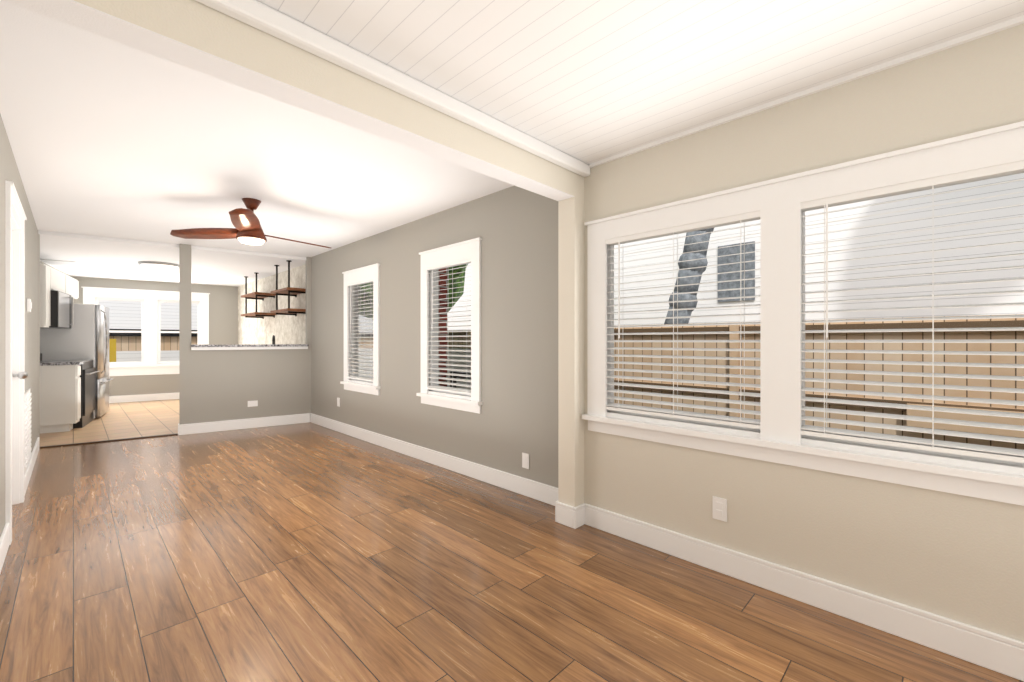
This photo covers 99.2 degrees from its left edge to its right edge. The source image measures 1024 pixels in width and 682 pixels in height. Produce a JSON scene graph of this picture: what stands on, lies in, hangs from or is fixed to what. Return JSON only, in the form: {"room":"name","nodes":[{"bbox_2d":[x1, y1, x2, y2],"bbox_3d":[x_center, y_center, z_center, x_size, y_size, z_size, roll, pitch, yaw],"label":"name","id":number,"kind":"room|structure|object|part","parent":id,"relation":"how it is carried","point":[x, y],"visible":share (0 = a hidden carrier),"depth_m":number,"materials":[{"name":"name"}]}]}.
{"room":"empty living room","nodes":[
{"label":"empty living room","id":0,"kind":"room"},
{"bbox_2d":[0,114,36,536],"bbox_3d":[-3.374,-0.070,2.852,5.433,2.540,0.150,0,0,45],"label":"wall","id":1,"kind":"structure","parent":0,"point":[9,170],"depth_m":3.22,"materials":[{"name":"beige paint"}]},
{"bbox_2d":[5,180,26,544],"bbox_3d":[-3.379,0.131,2.877,1.070,2.138,0.180,0,0,45],"label":"door frame","id":2,"kind":"structure","parent":1,"relation":"attached to","point":[15,217],"depth_m":3.19,"materials":[{"name":"white wood"}]},
{"bbox_2d":[0,437,38,572],"bbox_3d":[-3.363,1.133,2.957,5.300,0.135,0.016,0,0,45],"label":"baseboard","id":3,"kind":"structure","parent":1,"relation":"attached to","point":[4,542],"depth_m":2.53,"materials":[{"name":"white wood"}]},
{"bbox_2d":[25,388,30,469],"bbox_3d":[-4.056,0.725,3.650,0.600,0.610,0.019,0,0,45],"label":"air vent","id":4,"kind":"object","parent":1,"relation":"in","point":[27,425],"visible":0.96,"depth_m":3.59,"materials":[{"name":"white metal"}]},
{"bbox_2d":[27,299,31,311],"bbox_3d":[-4.143,-0.305,3.740,0.110,0.110,0.026,0,0,45],"label":"thermostat","id":5,"kind":"object","parent":1,"relation":"attached to","point":[29,305],"visible":1,"depth_m":3.70,"materials":[{"name":"white plastic"}]},
{"bbox_3d":[-3.371,0.191,2.885,0.839,2.010,0.042,0,0,45],"label":"door","id":6,"kind":"structure","parent":1,"relation":"in","visible":0},
{"bbox_2d":[13,371,27,378],"bbox_3d":[-3.574,0.250,3.170,0.056,0.056,0.076,0,0,45],"label":"handle","id":7,"kind":"object","parent":6,"relation":"attached to","point":[22,375],"visible":1,"depth_m":3.16,"materials":[{"name":"metal"}]},
{"bbox_2d":[37,230,71,446],"bbox_3d":[-6.954,-0.050,6.665,0.640,2.500,5.050,0,0,-35],"label":"wall","id":8,"kind":"structure","parent":0,"point":[39,262],"depth_m":4.89,"materials":[{"name":"grey paint"}]},
{"bbox_2d":[40,264,51,327],"bbox_3d":[-6.249,-0.590,5.658,0.319,0.820,0.230,0,0,-35],"label":"upper cabinet","id":9,"kind":"object","parent":8,"relation":"attached to","point":[51,278],"depth_m":5.66,"materials":[{"name":"white wood"}]},
{"bbox_2d":[52,268,67,293],"bbox_3d":[-6.534,-0.843,6.062,0.320,0.315,0.760,0,0,-35],"label":"upper cabinet","id":10,"kind":"object","parent":8,"relation":"attached to","point":[59,279],"depth_m":6.20,"materials":[{"name":"white wood"}]},
{"bbox_2d":[40,290,73,328],"bbox_3d":[-6.482,-0.432,6.097,0.445,0.495,0.746,0,0,-35],"label":"microwave","id":11,"kind":"object","parent":10,"relation":"attached to","point":[54,308],"depth_m":6.01,"materials":[{"name":"silver metal"}]},
{"bbox_3d":[-6.275,-0.432,6.138,0.060,0.475,0.554,0,0,-35],"label":"microwave mount front","id":12,"kind":"part","parent":11,"relation":"part of","materials":[{"name":"silver metal"}]},
{"bbox_2d":[68,276,78,298],"bbox_3d":[-6.992,-0.843,6.712,0.320,0.315,0.830,0,0,-35],"label":"upper cabinet","id":13,"kind":"object","parent":8,"relation":"attached to","point":[73,285],"depth_m":6.86,"materials":[{"name":"white wood"}]},
{"bbox_2d":[40,399,178,446],"bbox_3d":[-5.787,1.240,7.348,4.187,0.080,4.947,0,0,-40],"label":"floor","id":14,"kind":"structure","parent":0,"point":[123,420],"depth_m":6.26,"materials":[{"name":"beige tile"}]},
{"bbox_2d":[40,361,83,433],"bbox_3d":[-6.114,0.740,5.743,0.639,0.920,0.245,0,0,-35],"label":"base cabinet","id":15,"kind":"object","parent":14,"relation":"on","point":[60,398],"depth_m":5.73,"materials":[{"name":"white wood"}]},
{"bbox_3d":[-6.114,0.299,5.743,0.639,0.038,0.245,0,0,-35],"label":"lower cabinet top","id":16,"kind":"part","parent":15,"relation":"part of","materials":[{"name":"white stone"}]},
{"bbox_2d":[40,353,99,428],"bbox_3d":[-6.377,0.690,6.172,0.703,1.020,0.746,0,0,-35],"label":"range","id":17,"kind":"object","parent":14,"relation":"on","point":[88,395],"depth_m":6.23,"materials":[{"name":"silver metal"}]},
{"bbox_3d":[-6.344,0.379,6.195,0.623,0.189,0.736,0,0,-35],"label":"kitchen range handle","id":18,"kind":"part","parent":17,"relation":"part of","materials":[{"name":"silver metal"}]},
{"bbox_2d":[40,303,112,418],"bbox_3d":[-6.802,0.312,6.840,0.778,1.745,0.820,0,0,-35],"label":"fridge","id":19,"kind":"object","parent":14,"relation":"on","point":[76,341],"depth_m":6.60,"materials":[{"name":"silver metal"}]},
{"bbox_3d":[-6.542,0.307,7.023,0.141,1.725,0.810,0,0,-35],"label":"fridge door","id":20,"kind":"part","parent":19,"relation":"part of","materials":[{"name":"silver metal"}]},
{"bbox_2d":[72,277,237,395],"bbox_3d":[-7.172,-0.050,8.909,3.900,2.500,0.150,0,0,-35],"label":"wall","id":21,"kind":"structure","parent":0,"point":[223,314],"depth_m":8.93,"materials":[{"name":"grey paint"}]},
{"bbox_2d":[109,393,178,402],"bbox_3d":[-7.165,1.133,8.813,3.200,0.135,0.016,0,0,-35],"label":"baseboard","id":22,"kind":"structure","parent":21,"relation":"attached to","point":[142,397],"depth_m":8.68,"materials":[{"name":"white wood"}]},
{"bbox_2d":[81,287,209,375],"bbox_3d":[-7.293,-0.170,8.788,1.980,1.700,0.210,0,0,-35],"label":"window","id":23,"kind":"structure","parent":21,"relation":"in","point":[150,365],"depth_m":8.74,"materials":[{"name":"white wood"}]},
{"bbox_2d":[38,230,305,286],"bbox_3d":[-5.787,-1.280,7.348,4.187,0.160,4.947,0,0,-40],"label":"ceiling","id":24,"kind":"structure","parent":0,"point":[103,257],"depth_m":6.50,"materials":[{"name":"white paint"}]},
{"bbox_2d":[40,259,77,263],"bbox_3d":[-6.783,-1.194,6.535,0.370,0.011,0.140,0,0,-35],"label":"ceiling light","id":25,"kind":"object","parent":24,"relation":"in","point":[59,261],"visible":1,"depth_m":6.51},
{"bbox_2d":[138,261,178,269],"bbox_3d":[-5.498,-1.171,6.810,0.530,0.057,0.530,0,0,45],"label":"ceiling light","id":26,"kind":"object","parent":24,"relation":"in","point":[159,265],"visible":0.92,"depth_m":6.68,"materials":[{"name":"metal"}]},
{"bbox_2d":[179,244,310,424],"bbox_3d":[-3.576,-0.045,6.092,1.700,2.490,0.120,0,0,-35],"label":"wall","id":27,"kind":"structure","parent":0,"point":[220,385],"depth_m":5.91,"materials":[{"name":"grey paint"}]},
{"bbox_2d":[178,413,309,434],"bbox_3d":[-3.648,1.133,6.032,1.546,0.135,0.136,0,0,-35],"label":"baseboard","id":28,"kind":"structure","parent":27,"relation":"attached to","point":[197,428],"depth_m":5.93,"materials":[{"name":"white wood"}]},
{"bbox_2d":[191,346,307,349],"bbox_3d":[-3.613,0.098,6.069,1.369,0.038,0.275,0,0,-35],"label":"cap","id":29,"kind":"object","parent":27,"relation":"on","point":[239,348],"visible":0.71,"depth_m":5.90,"materials":[{"name":"white wood"}]},
{"bbox_2d":[191,344,308,346],"bbox_3d":[-3.626,0.063,6.088,1.369,0.030,0.430,0,0,-35],"label":"countertop","id":30,"kind":"structure","parent":29,"relation":"on","point":[250,345],"depth_m":5.98,"materials":[{"name":"stone"}]},
{"bbox_2d":[248,400,257,406],"bbox_3d":[-3.576,0.864,6.012,0.120,0.080,0.009,0,0,-35],"label":"outlet","id":31,"kind":"object","parent":27,"relation":"attached to","point":[252,403],"visible":1,"depth_m":6.01,"materials":[{"name":"white plastic"}]},
{"bbox_2d":[0,0,513,256],"bbox_3d":[-2.378,-1.300,4.042,5.433,0.120,3.583,0,0,45],"label":"ceiling","id":32,"kind":"structure","parent":0,"point":[110,138],"depth_m":2.94,"materials":[{"name":"white paint"}]},
{"bbox_2d":[170,198,330,247],"bbox_3d":[-2.165,-1.052,3.891,1.314,0.374,1.253,0,0,45],"label":"fan","id":33,"kind":"object","parent":32,"relation":"hanging from","point":[245,222],"depth_m":3.80,"materials":[{"name":"brown wood"}]},
{"bbox_3d":[-2.297,-0.879,3.845,0.210,0.029,0.210,0,0,45],"label":"fan light","id":34,"kind":"part","parent":33,"relation":"part of","materials":[{"name":"white glass"}]},
{"bbox_2d":[238,264,305,343],"bbox_3d":[-4.641,-0.050,8.325,4.880,2.500,0.150,0,0,45],"label":"stone wall","id":35,"kind":"structure","parent":0,"point":[286,329],"depth_m":7.87,"materials":[{"name":"beige stone"}]},
{"bbox_2d":[241,273,275,318],"bbox_3d":[-4.644,-0.810,7.975,0.890,0.778,0.350,0,0,45],"label":"shelf unit","id":36,"kind":"object","parent":35,"relation":"attached to","point":[256,295],"visible":0.98,"depth_m":7.82,"materials":[{"name":"brown wood"}]},
{"bbox_2d":[270,260,305,315],"bbox_3d":[-3.445,-0.800,6.784,0.790,0.798,0.350,0,0,45],"label":"shelf unit","id":37,"kind":"object","parent":35,"relation":"attached to","point":[288,291],"visible":0.88,"depth_m":6.61,"materials":[{"name":"brown wood"}]},
{"bbox_2d":[74,0,583,506],"bbox_3d":[-0.469,-0.070,2.016,0.133,2.540,2.760,0,0,45],"label":"wall","id":38,"kind":"structure","parent":0,"point":[208,30],"depth_m":2.01,"materials":[{"name":"beige paint"}]},
{"bbox_2d":[2,0,573,200],"bbox_3d":[-0.543,-0.928,1.941,0.131,0.005,2.548,0,0,45],"label":"soffit","id":39,"kind":"structure","parent":38,"relation":"attached to","point":[92,20],"depth_m":1.54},
{"bbox_2d":[195,0,589,176],"bbox_3d":[-0.440,-1.109,1.912,0.055,0.072,2.653,0,0,45],"label":"crown molding","id":40,"kind":"structure","parent":38,"relation":"attached to","point":[269,20],"depth_m":1.77,"materials":[{"name":"white wood"}]},
{"bbox_2d":[311,186,557,487],"bbox_3d":[-1.257,-0.070,4.850,4.980,2.540,0.150,0,0,45],"label":"wall","id":41,"kind":"structure","parent":0,"point":[515,228],"depth_m":3.76,"materials":[{"name":"grey paint"}]},
{"bbox_2d":[340,263,379,394],"bbox_3d":[-1.798,-0.132,5.370,0.940,1.513,0.235,0,0,45],"label":"window","id":42,"kind":"structure","parent":41,"relation":"in","point":[362,274],"depth_m":5.39,"materials":[{"name":"white wood"}]},
{"bbox_2d":[348,279,372,381],"bbox_3d":[-1.837,-0.142,5.330,0.720,1.235,0.066,0,0,45],"label":"window blind","id":43,"kind":"object","parent":42,"relation":"attached to","point":[350,330],"visible":0.83,"depth_m":5.34,"materials":[{"name":"white plastic"}]},
{"bbox_3d":[-1.800,-0.143,5.368,0.692,1.185,0.006,0,0,45],"label":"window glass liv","id":44,"kind":"part","parent":42,"relation":"part of","materials":[{"name":"clear glass"}]},
{"bbox_2d":[416,237,482,413],"bbox_3d":[-0.542,-0.132,4.122,0.940,1.513,0.235,0,0,45],"label":"window","id":45,"kind":"structure","parent":41,"relation":"in","point":[463,250],"depth_m":4.05,"materials":[{"name":"white wood"}]},
{"bbox_2d":[427,258,470,394],"bbox_3d":[-0.581,-0.142,4.083,0.720,1.235,0.066,0,0,45],"label":"window blind","id":46,"kind":"object","parent":45,"relation":"attached to","point":[435,268],"visible":0.77,"depth_m":4.10,"materials":[{"name":"white plastic"}]},
{"bbox_3d":[-0.544,-0.143,4.121,0.692,1.185,0.006,0,0,45],"label":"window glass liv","id":47,"kind":"part","parent":45,"relation":"part of","materials":[{"name":"clear glass"}]},
{"bbox_2d":[522,453,528,468],"bbox_3d":[0.105,0.930,3.384,0.070,0.115,0.009,0,0,45],"label":"outlet","id":48,"kind":"object","parent":41,"relation":"attached to","point":[525,460],"visible":1,"depth_m":3.38,"materials":[{"name":"white plastic"}]},
{"bbox_2d":[0,422,1023,681],"bbox_3d":[-0.811,1.240,2.485,9.853,0.080,3.583,0,0,45],"label":"floor","id":49,"kind":"structure","parent":0,"point":[304,552],"depth_m":2.10,"materials":[{"name":"brown wood"}]},
{"bbox_2d":[39,433,177,448],"bbox_3d":[-4.782,1.194,5.242,1.250,0.012,0.050,0,0,-35],"label":"trim","id":50,"kind":"structure","parent":49,"relation":"on","point":[106,441],"depth_m":5.20,"materials":[{"name":"brown wood"}]},
{"bbox_2d":[257,0,1023,164],"bbox_3d":[1.081,-1.205,0.441,4.287,0.120,3.350,0,0,45],"label":"ceiling","id":51,"kind":"structure","parent":0,"point":[588,82],"depth_m":1.71,"materials":[{"name":"white wood"}]},
{"bbox_2d":[584,24,1023,641],"bbox_3d":[1.931,-0.022,1.532,4.220,2.445,0.150,0,0,45],"label":"wall","id":52,"kind":"structure","parent":0,"point":[952,556],"depth_m":1.93,"materials":[{"name":"beige paint"}]},
{"bbox_2d":[310,413,1023,680],"bbox_3d":[0.160,1.133,3.176,9.050,0.135,0.227,0,0,45],"label":"baseboard","id":53,"kind":"structure","parent":52,"relation":"attached to","point":[1001,654],"depth_m":2.10,"materials":[{"name":"white wood"}]},
{"bbox_2d":[713,496,726,521],"bbox_3d":[1.079,0.873,2.265,0.070,0.115,0.009,0,0,45],"label":"outlet","id":54,"kind":"object","parent":52,"relation":"attached to","point":[719,508],"visible":1,"depth_m":2.26,"materials":[{"name":"white plastic"}]},
{"bbox_2d":[582,121,1023,505],"bbox_3d":[1.324,-0.095,2.118,2.227,1.349,0.235,0,0,45],"label":"window","id":55,"kind":"structure","parent":52,"relation":"in","point":[776,203],"depth_m":2.04,"materials":[{"name":"white wood"}]},
{"bbox_2d":[606,211,759,428],"bbox_3d":[0.915,-0.118,2.445,0.916,1.096,0.066,0,0,45],"label":"window blind","id":56,"kind":"object","parent":55,"relation":"attached to","point":[711,418],"visible":0.75,"depth_m":2.40,"materials":[{"name":"white plastic"}]},
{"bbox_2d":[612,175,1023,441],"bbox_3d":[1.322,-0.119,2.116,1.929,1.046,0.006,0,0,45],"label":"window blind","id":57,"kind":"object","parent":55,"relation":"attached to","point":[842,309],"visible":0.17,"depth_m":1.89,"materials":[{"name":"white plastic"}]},
{"bbox_2d":[801,160,1023,462],"bbox_3d":[1.654,-0.118,1.712,0.916,1.096,0.066,0,0,45],"label":"window blind","id":58,"kind":"object","parent":55,"relation":"attached to","point":[989,452],"visible":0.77,"depth_m":1.74,"materials":[{"name":"white plastic"}]},
{"bbox_2d":[589,15,1023,167],"bbox_3d":[1.938,-1.135,1.406,4.032,0.020,0.020,0,0,45],"label":"crown molding","id":59,"kind":"structure","parent":52,"relation":"attached to","point":[1002,26],"depth_m":1.90,"materials":[{"name":"white wood"}]},
{"label":"outside","id":60,"kind":"structure","parent":0,"visible":0},
{"bbox_3d":[-2.147,1.700,7.771,34.000,0.100,24.000,0,0,45],"label":"ground","id":61,"kind":"structure","parent":60,"visible":0},
{"bbox_2d":[109,339,115,361],"bbox_3d":[-9.243,0.800,10.064,0.100,1.700,0.150,0,0,45],"label":"post","id":62,"kind":"object","parent":61,"relation":"on","point":[112,350],"depth_m":10.04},
{"bbox_2d":[116,350,178,361],"bbox_3d":[-8.849,0.950,11.610,0.020,1.400,12.000,0,0,45],"label":"lattice","id":63,"kind":"object","parent":61,"relation":"on","point":[134,356],"depth_m":10.98,"materials":[{"name":"white wood"}]},
{"bbox_2d":[99,300,196,329],"bbox_3d":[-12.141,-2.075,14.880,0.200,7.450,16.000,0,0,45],"label":"house","id":64,"kind":"structure","parent":61,"relation":"on","point":[128,313],"depth_m":14.42,"materials":[{"name":"white"}]},
{"bbox_2d":[109,336,196,350],"bbox_3d":[-8.955,0.765,11.716,0.020,1.770,12.000,0,0,45],"label":"fence","id":65,"kind":"object","parent":61,"relation":"on","point":[168,343],"depth_m":11.11,"materials":[{"name":"beige wood"}]},
{"bbox_2d":[109,329,196,336],"bbox_3d":[-8.941,-0.210,11.701,0.140,0.180,12.000,0,0,45],"label":"cap","id":66,"kind":"object","parent":65,"relation":"on","point":[139,334],"depth_m":11.03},
{"bbox_2d":[438,268,446,386],"bbox_3d":[-1.050,-1.075,4.980,0.610,5.450,0.315,0,0,45],"label":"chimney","id":67,"kind":"object","parent":61,"relation":"on","point":[441,291],"depth_m":4.83,"materials":[{"name":"brick"}]},
{"bbox_2d":[447,348,470,388],"bbox_3d":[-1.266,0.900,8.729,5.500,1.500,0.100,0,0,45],"label":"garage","id":68,"kind":"structure","parent":61,"relation":"on","point":[460,362],"depth_m":8.41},
{"bbox_2d":[450,371,470,387],"bbox_3d":[-0.102,0.995,4.295,1.600,1.310,0.050,0,0,45],"label":"rail","id":69,"kind":"object","parent":61,"relation":"on","point":[466,373],"depth_m":4.75,"materials":[{"name":"brown wood"}]},
{"bbox_2d":[664,228,713,323],"bbox_3d":[2.414,-0.574,6.728,1.463,4.570,0.444,0,0,35],"label":"trunk","id":70,"kind":"object","parent":61,"relation":"on","point":[691,248],"depth_m":6.41,"materials":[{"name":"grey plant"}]},
{"bbox_2d":[447,264,467,311],"bbox_3d":[1.389,-2.660,6.246,11.227,4.623,4.497,0,0,45],"label":"foliage","id":71,"kind":"object","parent":70,"relation":"attached to","point":[456,280],"depth_m":7.62,"materials":[{"name":"green plant"}]},
{"bbox_2d":[447,173,1023,329],"bbox_3d":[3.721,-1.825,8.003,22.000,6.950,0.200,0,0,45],"label":"house","id":72,"kind":"structure","parent":61,"relation":"on","point":[983,215],"depth_m":6.25,"materials":[{"name":"white"}]},
{"bbox_2d":[718,241,754,301],"bbox_3d":[3.924,-1.200,7.639,0.600,1.000,0.030,0,0,45],"label":"glass","id":73,"kind":"object","parent":72,"relation":"attached to","point":[726,250],"depth_m":7.62,"materials":[{"name":"grey glass"}]},
{"bbox_2d":[447,320,1023,437],"bbox_3d":[2.422,0.725,5.276,16.000,1.850,0.100,0,0,45],"label":"rails","id":74,"kind":"object","parent":61,"relation":"on","point":[982,418],"depth_m":4.11,"materials":[{"name":"brown wood"}]},
{"bbox_2d":[447,314,1023,449],"bbox_3d":[2.464,0.690,5.319,16.000,1.820,0.020,0,0,45],"label":"fence","id":75,"kind":"object","parent":74,"relation":"attached to","point":[1009,359],"depth_m":4.32,"materials":[{"name":"beige wood"}]}
]}

